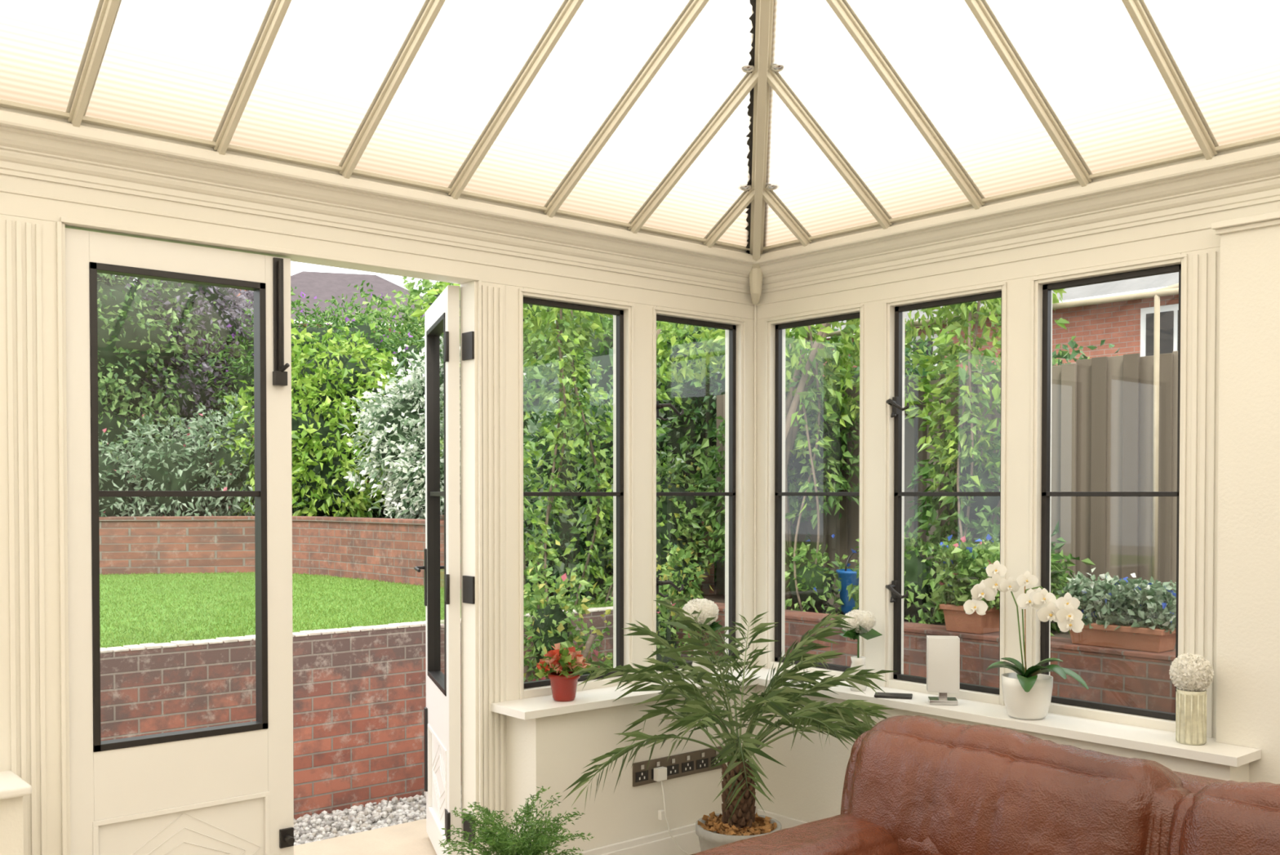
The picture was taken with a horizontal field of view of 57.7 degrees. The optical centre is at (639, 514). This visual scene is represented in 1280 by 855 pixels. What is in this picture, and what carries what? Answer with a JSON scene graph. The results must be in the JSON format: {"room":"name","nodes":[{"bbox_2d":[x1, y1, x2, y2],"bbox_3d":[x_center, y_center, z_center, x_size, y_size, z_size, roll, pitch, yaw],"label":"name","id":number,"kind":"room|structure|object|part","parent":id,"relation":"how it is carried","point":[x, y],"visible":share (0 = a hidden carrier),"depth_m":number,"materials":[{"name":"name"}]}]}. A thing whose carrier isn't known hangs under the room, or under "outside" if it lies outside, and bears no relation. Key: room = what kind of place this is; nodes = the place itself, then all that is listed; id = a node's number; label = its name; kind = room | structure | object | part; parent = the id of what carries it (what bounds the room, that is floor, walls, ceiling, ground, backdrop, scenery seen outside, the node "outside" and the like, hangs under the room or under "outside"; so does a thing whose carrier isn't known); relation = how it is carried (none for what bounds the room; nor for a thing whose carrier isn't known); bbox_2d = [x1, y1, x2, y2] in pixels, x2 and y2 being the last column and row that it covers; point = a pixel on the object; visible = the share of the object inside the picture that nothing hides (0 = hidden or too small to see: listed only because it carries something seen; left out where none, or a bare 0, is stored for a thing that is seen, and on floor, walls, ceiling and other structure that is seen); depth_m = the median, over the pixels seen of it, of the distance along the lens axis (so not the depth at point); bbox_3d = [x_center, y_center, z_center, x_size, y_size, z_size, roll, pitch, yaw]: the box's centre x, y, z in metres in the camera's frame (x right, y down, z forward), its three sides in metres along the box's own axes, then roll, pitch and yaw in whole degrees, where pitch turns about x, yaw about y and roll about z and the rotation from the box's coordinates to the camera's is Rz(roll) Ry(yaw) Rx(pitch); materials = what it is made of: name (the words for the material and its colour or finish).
{"room":"sunroom","nodes":[
{"label":"sunroom","id":0,"kind":"room"},
{"bbox_2d":[99,570,613,648],"bbox_3d":[-8.294,0.960,9.342,9.995,0.855,14.250,-1,1,-40],"label":"lawn","id":1,"kind":"structure","parent":0,"point":[220,608],"depth_m":7.46,"materials":[{"name":"green plant"}]},
{"bbox_2d":[98,515,715,595],"bbox_3d":[-5.252,0.294,9.134,11.455,0.512,2.584,0,1,-3],"label":"wall","id":2,"kind":"structure","parent":1,"relation":"on","point":[386,549],"depth_m":10.01,"materials":[{"name":"brick"}]},
{"bbox_2d":[459,306,696,612],"bbox_3d":[-0.346,-0.405,6.994,1.767,2.143,0.774,-1,1,-40],"label":"climbing plant","id":3,"kind":"object","parent":1,"relation":"on","point":[532,553],"visible":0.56,"depth_m":6.93,"materials":[{"name":"green plant"}]},
{"bbox_2d":[410,281,724,385],"bbox_3d":[-0.300,-1.169,7.020,2.212,0.700,0.584,-1,1,-29],"label":"tree","id":4,"kind":"object","parent":3,"relation":"attached to","point":[661,340],"visible":0.34,"depth_m":7.14,"materials":[{"name":"green plant"}]},
{"bbox_2d":[293,795,426,842],"bbox_3d":[1.068,1.386,12.250,70.000,0.100,70.000,-1,1,-40],"label":"ground","id":5,"kind":"structure","parent":0,"point":[394,820],"depth_m":5.53,"materials":[{"name":"white gravel"}]},
{"bbox_2d":[216,271,424,509],"bbox_3d":[-8.499,-3.330,32.903,7.700,8.610,5.750,0,1,-15],"label":"house","id":6,"kind":"object","parent":5,"relation":"on","point":[324,286],"visible":0.02,"depth_m":31.90,"materials":[{"name":"brick"}]},
{"bbox_2d":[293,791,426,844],"bbox_3d":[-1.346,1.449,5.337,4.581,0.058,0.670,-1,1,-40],"label":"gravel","id":7,"kind":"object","parent":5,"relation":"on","point":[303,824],"visible":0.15,"depth_m":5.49,"materials":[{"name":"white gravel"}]},
{"bbox_2d":[293,817,436,854],"bbox_3d":[-1.482,1.442,4.227,2.500,0.110,0.870,-1,1,-40],"label":"paving","id":8,"kind":"structure","parent":5,"relation":"on","point":[411,837],"depth_m":4.86,"materials":[{"name":"beige stone"}]},
{"bbox_2d":[100,602,674,819],"bbox_3d":[-2.861,1.028,4.538,8.018,0.887,0.111,-1,1,-40],"label":"wall","id":9,"kind":"structure","parent":5,"relation":"on","point":[359,692],"depth_m":5.61,"materials":[{"name":"brick"}]},
{"bbox_2d":[523,533,712,681],"bbox_3d":[-0.179,0.809,6.438,1.527,1.381,0.598,-1,1,-40],"label":"bush","id":10,"kind":"object","parent":5,"relation":"on","point":[550,627],"visible":0.32,"depth_m":6.23,"materials":[{"name":"green plant"}]},
{"bbox_2d":[671,600,1175,712],"bbox_3d":[2.690,1.032,4.357,0.235,0.885,7.900,-1,1,-40],"label":"brick wall","id":11,"kind":"structure","parent":5,"relation":"on","point":[1137,678],"depth_m":5.15,"materials":[{"name":"red brick"}]},
{"bbox_2d":[581,548,1175,648],"bbox_3d":[3.729,0.877,14.515,15.000,0.840,22.000,-1,1,-40],"label":"soil","id":12,"kind":"object","parent":11,"relation":"in","point":[716,597],"visible":0.07,"depth_m":7.04,"materials":[{"name":"brown soil"}]},
{"bbox_2d":[191,280,443,518],"bbox_3d":[-3.119,-0.925,12.994,3.285,3.249,3.200,1,1,29],"label":"tree","id":13,"kind":"object","parent":12,"relation":"on","point":[243,369],"visible":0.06,"depth_m":12.42,"materials":[{"name":"green plant"}]},
{"bbox_2d":[206,328,850,542],"bbox_3d":[-6.426,-0.824,14.949,18.183,4.218,8.124,0,1,-16],"label":"hedge","id":14,"kind":"object","parent":12,"relation":"on","point":[834,329],"visible":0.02,"depth_m":14.52,"materials":[{"name":"green plant"}]},
{"bbox_2d":[523,387,675,601],"bbox_3d":[-0.436,-0.064,7.896,1.440,1.604,1.249,-1,1,-40],"label":"climbing plant","id":15,"kind":"object","parent":12,"relation":"on","point":[564,533],"visible":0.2,"depth_m":7.65,"materials":[{"name":"green plant"}]},
{"bbox_2d":[523,310,721,581],"bbox_3d":[-0.148,-0.649,9.410,2.451,3.022,2.592,0,1,-9],"label":"tree","id":16,"kind":"object","parent":12,"relation":"on","point":[682,428],"visible":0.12,"depth_m":8.66,"materials":[{"name":"green plant"}]},
{"bbox_2d":[592,440,724,599],"bbox_3d":[-0.005,0.142,8.056,1.282,1.383,1.204,-1,1,-40],"label":"rose bush","id":17,"kind":"object","parent":12,"relation":"on","point":[680,523],"visible":0.23,"depth_m":7.77,"materials":[{"name":"green plant"}]},
{"bbox_2d":[785,533,859,614],"label":"plants","id":18,"kind":"object","parent":12,"relation":"on","point":[816,588],"depth_m":6.82,"materials":[{"name":"green plant"}]},
{"bbox_2d":[835,550,858,614],"bbox_3d":[1.277,0.400,6.783,0.260,0.382,0.260,-1,1,-40],"label":"bucket","id":19,"kind":"object","parent":12,"relation":"on","point":[848,576],"visible":0.34,"depth_m":6.71,"materials":[{"name":"plastic"}]},
{"bbox_2d":[699,297,1069,610],"bbox_3d":[1.272,-0.371,6.744,1.182,1.892,2.102,-1,1,-40],"label":"tree","id":20,"kind":"object","parent":12,"relation":"on","point":[802,440],"depth_m":6.34,"materials":[{"name":"green plant"}]},
{"bbox_2d":[708,288,1066,609],"bbox_3d":[1.369,-0.475,6.702,2.295,2.247,1.113,1,1,32],"label":"tree","id":21,"kind":"object","parent":12,"relation":"on","point":[792,402],"visible":0.34,"depth_m":6.59,"materials":[{"name":"green plant"}]},
{"bbox_2d":[684,369,1095,634],"bbox_3d":[1.294,-0.081,6.879,0.659,1.624,2.947,-1,1,-40],"label":"bush","id":22,"kind":"object","parent":12,"relation":"on","point":[981,508],"visible":0.27,"depth_m":6.83,"materials":[{"name":"green plant"}]},
{"bbox_2d":[671,318,1119,481],"bbox_3d":[2.090,-0.598,8.821,4.106,2.424,1.850,0,1,13],"label":"bush","id":23,"kind":"object","parent":12,"relation":"on","point":[711,412],"visible":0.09,"depth_m":8.64,"materials":[{"name":"green plant"}]},
{"bbox_2d":[903,518,945,623],"label":"plants","id":24,"kind":"object","parent":12,"relation":"on","point":[916,571],"depth_m":6.35,"materials":[{"name":"green plant"}]},
{"bbox_2d":[715,351,1177,625],"bbox_3d":[3.259,-0.089,5.057,0.095,1.421,8.345,-1,1,-40],"label":"wooden fence","id":25,"kind":"object","parent":12,"relation":"on","point":[1102,407],"visible":0.16,"depth_m":6.03,"materials":[{"name":"brown wood"}]},
{"bbox_2d":[789,283,1178,582],"bbox_3d":[2.349,-0.350,6.475,0.720,1.894,4.800,-1,1,-40],"label":"pergola frame","id":26,"kind":"object","parent":12,"relation":"on","point":[1171,290],"visible":0.2,"depth_m":5.71,"materials":[{"name":"white wood"}]},
{"bbox_2d":[815,271,1178,376],"bbox_3d":[8.323,-1.734,16.289,5.750,6.000,11.700,-1,1,-40],"label":"brick house","id":27,"kind":"object","parent":12,"relation":"on","point":[1128,325],"visible":0.14,"depth_m":15.01,"materials":[{"name":"red brick"}]},
{"bbox_2d":[929,533,999,634],"bbox_3d":[1.608,0.330,5.619,0.285,0.471,0.392,-1,1,-40],"label":"terracotta planter","id":28,"kind":"object","parent":11,"relation":"on","point":[964,564],"visible":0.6,"depth_m":5.57,"materials":[{"name":"green plant"}]},
{"bbox_2d":[1056,567,1176,652],"bbox_3d":[2.096,0.409,5.052,0.262,0.333,0.573,-1,1,-40],"label":"terracotta planter","id":29,"kind":"object","parent":11,"relation":"on","point":[1133,615],"visible":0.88,"depth_m":4.98,"materials":[{"name":"green plant"}]},
{"bbox_2d":[0,173,755,854],"bbox_3d":[-1.462,0.160,3.433,5.470,2.460,0.290,-1,1,-40],"label":"wall","id":30,"kind":"structure","parent":0,"point":[553,751],"depth_m":4.26,"materials":[{"name":"beige paint"}]},
{"bbox_2d":[0,770,31,799],"bbox_3d":[-2.552,0.742,2.421,2.285,0.028,0.228,-1,1,-40],"label":"window sill","id":31,"kind":"structure","parent":30,"relation":"attached to","point":[11,785],"depth_m":3.07,"materials":[{"name":"paint"}]},
{"bbox_2d":[65,227,294,854],"bbox_3d":[-1.393,0.273,3.573,0.680,2.201,0.102,-1,1,-40],"label":"door","id":32,"kind":"structure","parent":30,"relation":"in","point":[228,788],"depth_m":3.58,"materials":[{"name":"paint"}]},
{"bbox_2d":[413,284,475,854],"bbox_3d":[-0.780,0.256,4.572,0.190,2.201,0.754,0,1,-13],"label":"door","id":33,"kind":"structure","parent":30,"relation":"in","point":[442,712],"depth_m":4.34,"materials":[{"name":"paint"}]},
{"bbox_3d":[-0.628,0.271,4.255,0.009,1.870,0.070,-1,1,-40],"label":"door hinge","id":34,"kind":"part","parent":33,"relation":"part of","materials":[{"name":"beige wood"}]},
{"bbox_2d":[523,297,623,688],"bbox_3d":[-0.269,-0.082,4.562,0.513,1.483,0.025,-1,1,-40],"label":"window","id":35,"kind":"structure","parent":30,"relation":"in","point":[620,313],"depth_m":4.71,"materials":[{"name":"black metal"}]},
{"bbox_2d":[5,217,1216,854],"bbox_3d":[-0.330,0.233,3.147,3.922,2.324,1.997,-1,1,-40],"label":"trim","id":36,"kind":"structure","parent":30,"relation":"attached to","point":[481,288],"depth_m":3.70,"materials":[{"name":"beige wood"}]},
{"bbox_2d":[0,106,1279,306],"bbox_3d":[0.221,-0.968,1.443,5.470,0.215,5.470,-1,1,-40],"label":"crown molding","id":37,"kind":"structure","parent":30,"relation":"attached to","point":[36,146],"depth_m":3.89,"materials":[{"name":"beige wood"}]},
{"bbox_2d":[569,809,755,854],"bbox_3d":[0.057,1.311,4.546,1.140,0.120,0.020,-1,1,-40],"label":"baseboard","id":38,"kind":"structure","parent":30,"relation":"attached to","point":[661,842],"depth_m":4.55,"materials":[{"name":"paint"}]},
{"bbox_2d":[653,765,689,854],"bbox_3d":[0.212,1.178,4.602,0.343,0.377,0.050,0,1,-26],"label":"plug","id":39,"kind":"object","parent":30,"relation":"attached to","point":[660,772],"visible":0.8,"depth_m":4.53,"materials":[{"name":"white plastic"}]},
{"bbox_2d":[632,745,723,786],"bbox_3d":[0.160,1.002,4.633,0.485,0.090,0.013,-1,1,-40],"label":"wall socket","id":40,"kind":"object","parent":30,"relation":"attached to","point":[686,763],"visible":0.91,"depth_m":4.62,"materials":[{"name":"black metal"}]},
{"bbox_2d":[656,315,736,671],"bbox_3d":[0.256,-0.089,4.956,0.493,1.483,0.107,-1,1,-40],"label":"window","id":41,"kind":"structure","parent":30,"relation":"in","point":[732,328],"depth_m":5.12,"materials":[{"name":"black metal"}]},
{"bbox_2d":[0,0,1279,304],"bbox_3d":[0.221,-1.768,1.429,5.241,1.805,5.241,-1,1,-40],"label":"roof beams","id":42,"kind":"structure","parent":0,"point":[764,74],"depth_m":3.76,"materials":[{"name":"beige wood"}]},
{"bbox_2d":[0,0,1279,246],"bbox_3d":[0.221,-1.870,1.428,5.060,1.594,5.060,-1,1,-40],"label":"blind","id":43,"kind":"object","parent":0,"point":[171,66],"depth_m":3.64,"materials":[{"name":"white fabric"}]},
{"bbox_2d":[745,0,755,253],"bbox_3d":[0.326,-1.883,3.202,2.525,1.603,2.521,-1,1,-40],"label":"seal","id":44,"kind":"object","parent":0,"point":[753,18],"depth_m":4.24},
{"bbox_2d":[755,200,1279,822],"bbox_3d":[2.223,0.166,3.107,0.290,2.460,5.370,-1,1,-40],"label":"wall","id":45,"kind":"structure","parent":0,"point":[1245,240],"depth_m":4.05,"materials":[{"name":"beige paint"}]},
{"bbox_2d":[757,808,807,828],"bbox_3d":[1.126,1.317,4.177,0.014,0.120,1.930,-1,1,-40],"label":"baseboard","id":46,"kind":"structure","parent":45,"relation":"attached to","point":[786,821],"depth_m":4.79,"materials":[{"name":"paint"}]},
{"bbox_2d":[774,312,859,671],"bbox_3d":[0.764,-0.089,4.945,0.025,1.483,0.493,-1,1,-40],"label":"window","id":47,"kind":"structure","parent":45,"relation":"in","point":[778,397],"depth_m":5.11,"materials":[{"name":"black metal"}]},
{"bbox_2d":[490,666,1261,766],"bbox_3d":[0.682,0.716,3.909,1.405,0.028,2.165,-1,1,-40],"label":"window sill","id":48,"kind":"structure","parent":45,"relation":"attached to","point":[1116,734],"depth_m":4.11,"materials":[{"name":"paint"}]},
{"bbox_2d":[533,642,591,701],"bbox_3d":[-0.287,0.587,4.343,0.239,0.213,0.189,-1,1,-40],"label":"begonias","id":49,"kind":"object","parent":48,"relation":"on","point":[555,664],"visible":0.95,"depth_m":4.30,"materials":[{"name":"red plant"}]},
{"bbox_2d":[682,598,722,682],"bbox_3d":[0.255,0.515,4.764,0.176,0.342,0.182,0,1,0],"label":"hydrangea","id":50,"kind":"object","parent":48,"relation":"on","point":[709,609],"visible":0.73,"depth_m":4.71,"materials":[{"name":"plant"}]},
{"bbox_2d":[839,608,882,690],"bbox_3d":[0.840,0.531,4.550,0.177,0.317,0.157,1,1,30],"label":"hydrangea","id":51,"kind":"object","parent":48,"relation":"on","point":[863,622],"visible":0.89,"depth_m":4.53,"materials":[{"name":"plant"}]},
{"bbox_2d":[874,691,912,698],"bbox_3d":[0.962,0.687,4.408,0.140,0.009,0.070,0,1,15],"label":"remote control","id":52,"kind":"object","parent":48,"relation":"on","point":[891,695],"visible":0.93,"depth_m":4.38,"materials":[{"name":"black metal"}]},
{"bbox_2d":[926,635,959,705],"bbox_3d":[1.115,0.573,4.273,0.112,0.244,0.080,0,1,9],"label":"table lamp","id":53,"kind":"object","parent":48,"relation":"on","point":[943,651],"visible":1,"depth_m":4.24,"materials":[{"name":"white fabric"}]},
{"bbox_2d":[963,560,1088,719],"bbox_3d":[1.331,0.430,3.980,0.205,0.538,0.431,-1,1,-28],"label":"potted orchid","id":54,"kind":"object","parent":48,"relation":"on","point":[1027,693],"visible":1,"depth_m":3.96,"materials":[{"name":"white plant"}]},
{"bbox_2d":[1168,652,1213,744],"bbox_3d":[1.708,0.567,3.595,0.128,0.278,0.127,-1,1,-40],"label":"flower vase","id":55,"kind":"object","parent":48,"relation":"on","point":[1191,673],"visible":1,"depth_m":3.56,"materials":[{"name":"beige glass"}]},
{"bbox_2d":[884,291,1001,693],"bbox_3d":[1.154,-0.080,4.426,0.107,1.483,0.498,-1,1,-40],"label":"window","id":56,"kind":"structure","parent":45,"relation":"in","point":[896,402],"depth_m":4.62,"materials":[{"name":"black metal"}]},
{"bbox_2d":[1040,264,1181,719],"bbox_3d":[1.605,-0.072,3.961,0.025,1.483,0.503,-1,1,-40],"label":"window","id":57,"kind":"structure","parent":45,"relation":"in","point":[1046,288],"depth_m":4.09,"materials":[{"name":"black metal"}]},
{"bbox_3d":[0.221,1.474,1.486,5.470,0.100,5.470,-1,1,-40],"label":"floor","id":58,"kind":"structure","parent":0,"visible":0},
{"bbox_2d":[439,785,593,854],"bbox_3d":[-0.405,1.146,3.807,0.492,0.473,0.491,0,1,-8],"label":"potted fern","id":59,"kind":"object","parent":58,"relation":"on","point":[500,841],"visible":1,"depth_m":3.80,"materials":[{"name":"green plant"}]},
{"bbox_2d":[564,598,896,850],"bbox_3d":[0.360,0.836,4.109,1.261,1.082,1.062,-1,1,-40],"label":"potted palm","id":60,"kind":"object","parent":58,"relation":"on","point":[738,820],"visible":0.98,"depth_m":4.10,"materials":[{"name":"green plant"}]},
{"bbox_2d":[689,714,1279,854],"bbox_3d":[1.010,0.993,2.429,1.259,0.830,2.026,-1,1,-40],"label":"leather sofa","id":61,"kind":"object","parent":58,"relation":"on","point":[916,784],"visible":1,"depth_m":2.90,"materials":[{"name":"brown leather"}]},
{"label":"outside","id":62,"kind":"structure","parent":0,"visible":0},
{"label":"soil","id":63,"kind":"object","parent":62,"visible":0},
{"bbox_2d":[97,272,226,511],"bbox_3d":[-6.736,-1.570,11.643,5.013,3.973,3.310,-1,1,-31],"label":"tree","id":64,"kind":"object","parent":63,"relation":"on","point":[128,336],"visible":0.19,"depth_m":11.67,"materials":[{"name":"green plant"}]},
{"bbox_2d":[114,275,292,446],"bbox_3d":[-4.915,-1.501,13.122,2.302,3.256,2.723,1,1,41],"label":"tree","id":65,"kind":"object","parent":63,"relation":"on","point":[225,310],"visible":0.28,"depth_m":12.39,"materials":[{"name":"green plant"}]},
{"bbox_2d":[98,390,368,516],"bbox_3d":[-4.231,-0.362,11.173,3.120,1.683,1.620,0,1,-16],"label":"shrub","id":66,"kind":"object","parent":63,"relation":"on","point":[176,464],"visible":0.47,"depth_m":10.79,"materials":[{"name":"green plant"}]},
{"bbox_2d":[207,318,413,517],"bbox_3d":[-3.196,-0.799,11.493,2.045,2.284,2.085,-1,1,-40],"label":"shrub","id":67,"kind":"object","parent":63,"relation":"on","point":[319,388],"visible":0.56,"depth_m":11.00,"materials":[{"name":"green plant"}]},
{"bbox_2d":[204,275,603,516],"bbox_3d":[-2.305,-1.985,15.283,7.074,4.248,4.206,0,1,14],"label":"tree","id":68,"kind":"object","parent":63,"relation":"on","point":[427,285],"visible":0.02,"depth_m":14.91,"materials":[{"name":"green plant"}]},
{"bbox_2d":[337,332,527,519],"bbox_3d":[-1.421,-0.631,9.979,2.288,2.155,1.724,0,1,-11],"label":"flowering shrub","id":69,"kind":"object","parent":63,"relation":"on","point":[397,439],"visible":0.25,"depth_m":9.74,"materials":[{"name":"white plant"}]}
]}

